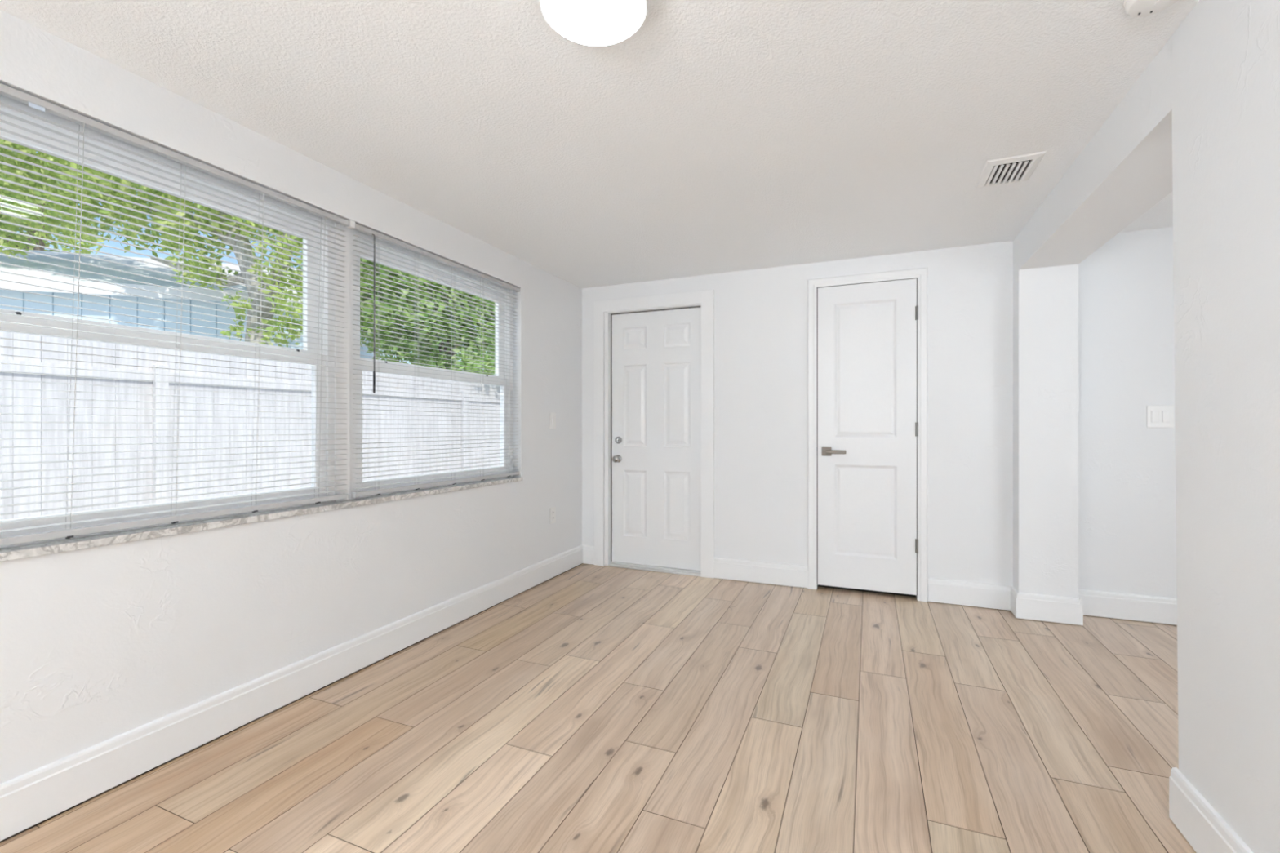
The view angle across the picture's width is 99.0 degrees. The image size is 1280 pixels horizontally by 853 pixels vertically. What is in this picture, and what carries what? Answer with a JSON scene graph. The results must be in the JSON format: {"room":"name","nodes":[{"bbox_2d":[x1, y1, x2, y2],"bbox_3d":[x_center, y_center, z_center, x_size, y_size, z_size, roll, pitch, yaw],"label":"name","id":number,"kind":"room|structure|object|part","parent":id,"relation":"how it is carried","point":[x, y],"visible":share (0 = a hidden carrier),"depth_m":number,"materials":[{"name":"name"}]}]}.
{"room":"empty living room","nodes":[
{"label":"empty living room","id":0,"kind":"room"},
{"bbox_2d":[0,9,582,783],"bbox_3d":[-2.214,0.045,0.436,0.160,2.309,8.892,0,0,23],"label":"wall","id":1,"kind":"structure","parent":0,"point":[100,644],"depth_m":2.02,"materials":[{"name":"white paint"}]},
{"bbox_2d":[0,94,334,548],"bbox_3d":[-1.637,-0.293,1.868,0.080,1.257,1.254,0,0,23],"label":"window","id":2,"kind":"structure","parent":1,"relation":"in","point":[5,317],"depth_m":1.93,"materials":[{"name":"white plastic"}]},
{"bbox_3d":[-1.654,-0.580,1.875,0.030,0.594,1.184,0,0,23],"label":"sash","id":3,"kind":"part","parent":2,"relation":"part of","materials":[{"name":"white plastic"}]},
{"bbox_3d":[-1.624,0.005,1.862,0.030,0.635,1.184,0,0,23],"label":"sash","id":4,"kind":"part","parent":2,"relation":"part of","materials":[{"name":"white plastic"}]},
{"bbox_2d":[0,83,349,546],"bbox_3d":[-1.555,-0.296,1.850,0.030,1.244,1.280,0,0,23],"label":"blind","id":5,"kind":"object","parent":2,"relation":"attached to","point":[32,101],"visible":1,"depth_m":1.79,"materials":[{"name":"white plastic"}]},
{"bbox_3d":[-1.657,-0.298,1.606,0.028,1.196,0.037,0,0,23],"label":"ladder cord","id":6,"kind":"part","parent":5,"relation":"part of","materials":[{"name":"white fabric"}]},
{"bbox_3d":[-1.555,0.310,1.850,0.027,0.024,1.272,0,0,23],"label":"rail","id":7,"kind":"part","parent":5,"relation":"part of","materials":[{"name":"white plastic"}]},
{"bbox_3d":[-1.556,-0.298,1.847,0.028,1.196,0.037,0,0,23],"label":"ladder cord","id":8,"kind":"part","parent":5,"relation":"part of","materials":[{"name":"white fabric"}]},
{"bbox_3d":[-1.456,-0.298,2.086,0.028,1.196,0.037,0,0,23],"label":"ladder cord","id":9,"kind":"part","parent":5,"relation":"part of","materials":[{"name":"white fabric"}]},
{"bbox_3d":[-1.357,-0.298,2.322,0.028,1.196,0.037,0,0,23],"label":"ladder cord","id":10,"kind":"part","parent":5,"relation":"part of","materials":[{"name":"white fabric"}]},
{"bbox_2d":[0,476,522,561],"bbox_3d":[-1.365,0.346,2.449,0.177,0.023,2.621,0,0,23],"label":"window sill","id":11,"kind":"structure","parent":1,"relation":"attached to","point":[59,546],"depth_m":1.90,"materials":[{"name":"grey stone"}]},
{"bbox_2d":[0,544,582,840],"bbox_3d":[-2.156,1.022,0.347,0.016,0.144,8.772,0,0,23],"label":"baseboard","id":12,"kind":"structure","parent":1,"relation":"attached to","point":[30,798],"depth_m":1.94,"materials":[{"name":"white paint"}]},
{"bbox_2d":[334,222,350,502],"bbox_3d":[-1.381,-0.293,2.479,0.095,1.257,0.074,0,0,23],"label":"trim","id":13,"kind":"structure","parent":1,"relation":"attached to","point":[346,320],"depth_m":2.46,"materials":[{"name":"white plastic"}]},
{"bbox_2d":[346,219,355,228],"bbox_3d":[-1.300,-0.907,2.452,0.033,0.030,0.023,0,0,23],"label":"bracket","id":14,"kind":"object","parent":1,"relation":"attached to","point":[352,224],"visible":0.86,"depth_m":2.45,"materials":[{"name":"white plastic"}]},
{"bbox_2d":[350,229,512,499],"bbox_3d":[-1.125,-0.293,3.088,0.080,1.257,1.248,0,0,23],"label":"window","id":15,"kind":"structure","parent":1,"relation":"in","point":[353,402],"depth_m":2.92,"materials":[{"name":"white plastic"}]},
{"bbox_3d":[-1.143,-0.580,3.095,0.030,0.594,1.178,0,0,23],"label":"sash","id":16,"kind":"part","parent":15,"relation":"part of","materials":[{"name":"white plastic"}]},
{"bbox_3d":[-1.112,0.005,3.082,0.030,0.635,1.178,0,0,23],"label":"sash","id":17,"kind":"part","parent":15,"relation":"part of","materials":[{"name":"white plastic"}]},
{"bbox_2d":[350,222,519,497],"bbox_3d":[-1.046,-0.296,3.044,0.044,1.244,1.260,0,0,23],"label":"blind","id":18,"kind":"object","parent":15,"relation":"attached to","point":[358,228],"visible":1,"depth_m":2.82,"materials":[{"name":"white plastic"}]},
{"bbox_3d":[-1.244,-0.298,2.591,0.028,1.196,0.007,0,0,23],"label":"ladder cord","id":19,"kind":"part","parent":18,"relation":"part of","materials":[{"name":"white fabric"}]},
{"bbox_3d":[-1.149,-0.298,2.817,0.028,1.196,0.007,0,0,23],"label":"ladder cord","id":20,"kind":"part","parent":18,"relation":"part of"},
{"bbox_3d":[-1.053,0.310,3.047,0.027,0.024,1.252,0,0,23],"label":"rail","id":21,"kind":"part","parent":18,"relation":"part of","materials":[{"name":"white plastic"}]},
{"bbox_3d":[-1.045,-0.298,3.066,0.028,1.196,0.007,0,0,23],"label":"ladder cord","id":22,"kind":"part","parent":18,"relation":"part of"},
{"bbox_3d":[-0.849,-0.298,3.532,0.028,1.196,0.007,0,0,23],"label":"ladder cord","id":23,"kind":"part","parent":18,"relation":"part of","materials":[{"name":"white fabric"}]},
{"bbox_2d":[550,413,555,429],"bbox_3d":[-0.632,-0.041,3.985,0.010,0.118,0.074,0,0,23],"label":"light switch","id":24,"kind":"object","parent":1,"relation":"attached to","point":[553,415],"visible":1,"depth_m":3.97,"materials":[{"name":"white plastic"}]},
{"bbox_2d":[550,506,555,524],"bbox_3d":[-0.634,0.648,3.983,0.008,0.118,0.074,0,0,23],"label":"power outlet","id":25,"kind":"object","parent":1,"relation":"attached to","point":[553,510],"visible":1,"depth_m":3.98,"materials":[{"name":"white plastic"}]},
{"bbox_2d":[0,563,1196,852],"bbox_3d":[0.352,1.147,-0.570,5.550,0.106,9.022,0,0,23],"label":"floor","id":26,"kind":"structure","parent":0,"point":[591,708],"depth_m":1.91,"materials":[{"name":"brown wood"}]},
{"bbox_2d":[0,0,1199,288],"bbox_3d":[0.313,-1.169,-0.649,5.660,0.120,9.045,0,0,23],"label":"ceiling","id":27,"kind":"structure","parent":0,"point":[717,136],"depth_m":1.89,"materials":[{"name":"white paint"}]},
{"bbox_2d":[538,0,648,45],"bbox_3d":[-0.118,-1.079,1.396,0.278,0.060,0.278,0,0,23],"label":"ceiling lamp","id":28,"kind":"object","parent":27,"relation":"attached to","point":[584,22],"visible":1,"depth_m":1.41,"materials":[{"name":"white glass"}]},
{"bbox_2d":[975,151,1046,187],"bbox_3d":[1.596,-1.103,2.367,0.207,0.012,0.280,0,0,23],"label":"ceiling vent","id":29,"kind":"object","parent":27,"relation":"in","point":[1020,168],"visible":1,"depth_m":2.34,"materials":[{"name":"white plastic"}]},
{"bbox_2d":[1122,0,1177,17],"bbox_3d":[1.308,-1.090,1.385,0.126,0.038,0.126,0,0,23],"label":"smoke detector","id":30,"kind":"object","parent":27,"relation":"attached to","point":[1134,8],"visible":1,"depth_m":1.40,"materials":[{"name":"white plastic"}]},
{"bbox_2d":[582,240,1013,599],"bbox_3d":[0.904,0.045,3.885,2.922,2.309,0.120,0,0,23],"label":"wall","id":31,"kind":"structure","parent":0,"point":[761,315],"depth_m":3.72,"materials":[{"name":"white paint"}]},
{"bbox_2d":[604,306,701,576],"bbox_3d":[0.098,0.107,4.191,0.798,1.986,0.108,0,0,23],"label":"door","id":32,"kind":"structure","parent":31,"relation":"in","point":[656,354],"depth_m":4.19,"materials":[{"name":"white wood"}]},
{"bbox_3d":[-0.185,0.255,4.288,0.060,0.060,0.068,0,0,23],"label":"knob","id":33,"kind":"part","parent":32,"relation":"part of","materials":[{"name":"silver metal"}]},
{"bbox_2d":[594,289,714,577],"bbox_3d":[0.115,0.054,4.218,0.976,2.092,0.156,0,0,23],"label":"door frame","id":34,"kind":"structure","parent":31,"relation":"attached to","point":[704,299],"depth_m":4.15,"materials":[{"name":"white paint"}]},
{"bbox_2d":[611,278,917,595],"bbox_3d":[0.767,0.068,3.914,2.176,2.013,0.042,0,0,24],"label":"seal","id":35,"kind":"object","parent":31,"relation":"attached to","point":[917,278],"visible":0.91,"depth_m":3.69,"materials":[{"name":"white rubber"}]},
{"bbox_2d":[582,545,1011,610],"bbox_3d":[0.878,1.024,3.822,2.922,0.144,0.016,0,0,23],"label":"baseboard","id":36,"kind":"structure","parent":31,"relation":"attached to","point":[993,596],"depth_m":3.72,"materials":[{"name":"white paint"}]},
{"bbox_2d":[817,278,918,595],"bbox_3d":[1.470,0.066,3.561,0.618,2.004,0.097,0,0,23],"label":"door","id":37,"kind":"structure","parent":31,"relation":"in","point":[868,425],"depth_m":3.57,"materials":[{"name":"white wood"}]},
{"bbox_3d":[1.244,0.168,3.645,0.062,0.058,0.048,0,0,23],"label":"lever handle","id":38,"kind":"part","parent":37,"relation":"part of","materials":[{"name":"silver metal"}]},
{"bbox_3d":[1.288,0.168,3.593,0.124,0.024,0.016,0,0,23],"label":"lever","id":39,"kind":"part","parent":37,"relation":"part of","materials":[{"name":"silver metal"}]},
{"bbox_2d":[807,267,928,601],"bbox_3d":[1.494,0.050,3.622,0.729,2.100,0.128,0,0,23],"label":"door frame","id":40,"kind":"structure","parent":31,"relation":"attached to","point":[922,274],"depth_m":3.53,"materials":[{"name":"white paint"}]},
{"bbox_2d":[1078,226,1177,598],"bbox_3d":[3.547,0.045,2.844,2.200,2.309,0.100,0,0,23],"label":"wall","id":41,"kind":"structure","parent":0,"point":[1127,510],"depth_m":3.11,"materials":[{"name":"white paint"}]},
{"bbox_2d":[1078,589,1177,625],"bbox_3d":[3.524,1.024,2.791,2.200,0.144,0.016,0,0,23],"label":"baseboard","id":42,"kind":"structure","parent":41,"relation":"attached to","point":[1162,610],"depth_m":3.10,"materials":[{"name":"white paint"}]},
{"bbox_2d":[1146,404,1173,427],"bbox_3d":[2.907,-0.056,3.053,0.116,0.124,0.010,0,0,23],"label":"light switch","id":43,"kind":"object","parent":41,"relation":"attached to","point":[1157,416],"visible":1,"depth_m":3.05,"materials":[{"name":"white plastic"}]},
{"bbox_2d":[1013,0,1279,852],"bbox_3d":[0.674,0.045,-0.800,0.278,2.309,8.845,0,0,23],"label":"wall","id":44,"kind":"structure","parent":0,"point":[1200,125],"depth_m":1.41,"materials":[{"name":"white paint"}]},
{"bbox_2d":[1010,586,1253,852],"bbox_3d":[0.674,1.024,-0.800,0.310,0.144,8.845,0,0,23],"label":"baseboard","id":45,"kind":"structure","parent":44,"relation":"attached to","point":[1198,822],"depth_m":1.47,"materials":[{"name":"white paint"}]},
{"label":"outside","id":46,"kind":"structure","parent":0,"visible":0},
{"bbox_3d":[-17.579,1.270,15.509,39.840,0.100,65.000,0,0,23],"label":"ground","id":47,"kind":"structure","parent":46,"visible":0},
{"bbox_2d":[0,147,120,254],"bbox_3d":[-15.645,-3.019,13.444,5.439,8.583,2.718,0,0,3],"label":"tree","id":48,"kind":"object","parent":47,"relation":"on","point":[37,233],"visible":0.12,"depth_m":13.38,"materials":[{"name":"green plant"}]},
{"bbox_2d":[0,138,302,347],"bbox_3d":[-6.464,-1.588,7.029,6.174,5.730,1.819,0,0,9],"label":"tree","id":49,"kind":"object","parent":47,"relation":"on","point":[23,181],"visible":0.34,"depth_m":6.66,"materials":[{"name":"green plant"}]},
{"bbox_2d":[0,248,386,359],"bbox_3d":[-9.164,-0.775,8.819,8.900,3.990,4.635,0,0,-16],"label":"neighbor house","id":50,"kind":"structure","parent":47,"relation":"on","point":[4,284],"depth_m":7.36,"materials":[{"name":"blue"}]},
{"bbox_2d":[0,331,500,519],"bbox_3d":[-3.142,0.264,6.253,0.073,1.913,12.102,0,0,23],"label":"wooden fence","id":51,"kind":"object","parent":47,"relation":"on","point":[448,423],"visible":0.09,"depth_m":4.61,"materials":[{"name":"white wood"}]},
{"bbox_3d":[-3.891,0.360,4.436,0.048,1.720,0.090,0,0,23],"label":"post","id":52,"kind":"part","parent":51,"relation":"part of","materials":[{"name":"white wood"}]},
{"bbox_3d":[-3.163,-0.407,6.207,0.024,0.075,12.000,0,0,23],"label":"rail","id":53,"kind":"part","parent":51,"relation":"part of","materials":[{"name":"white wood"}]},
{"bbox_3d":[-2.492,0.360,7.769,0.048,1.720,0.090,0,0,23],"label":"post","id":54,"kind":"part","parent":51,"relation":"part of","materials":[{"name":"white wood"}]},
{"bbox_2d":[297,250,494,375],"bbox_3d":[-3.380,-1.069,8.662,4.506,4.684,2.261,0,0,2],"label":"tree","id":55,"kind":"object","parent":47,"relation":"on","point":[435,363],"visible":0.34,"depth_m":8.10,"materials":[{"name":"green plant"}]}
]}

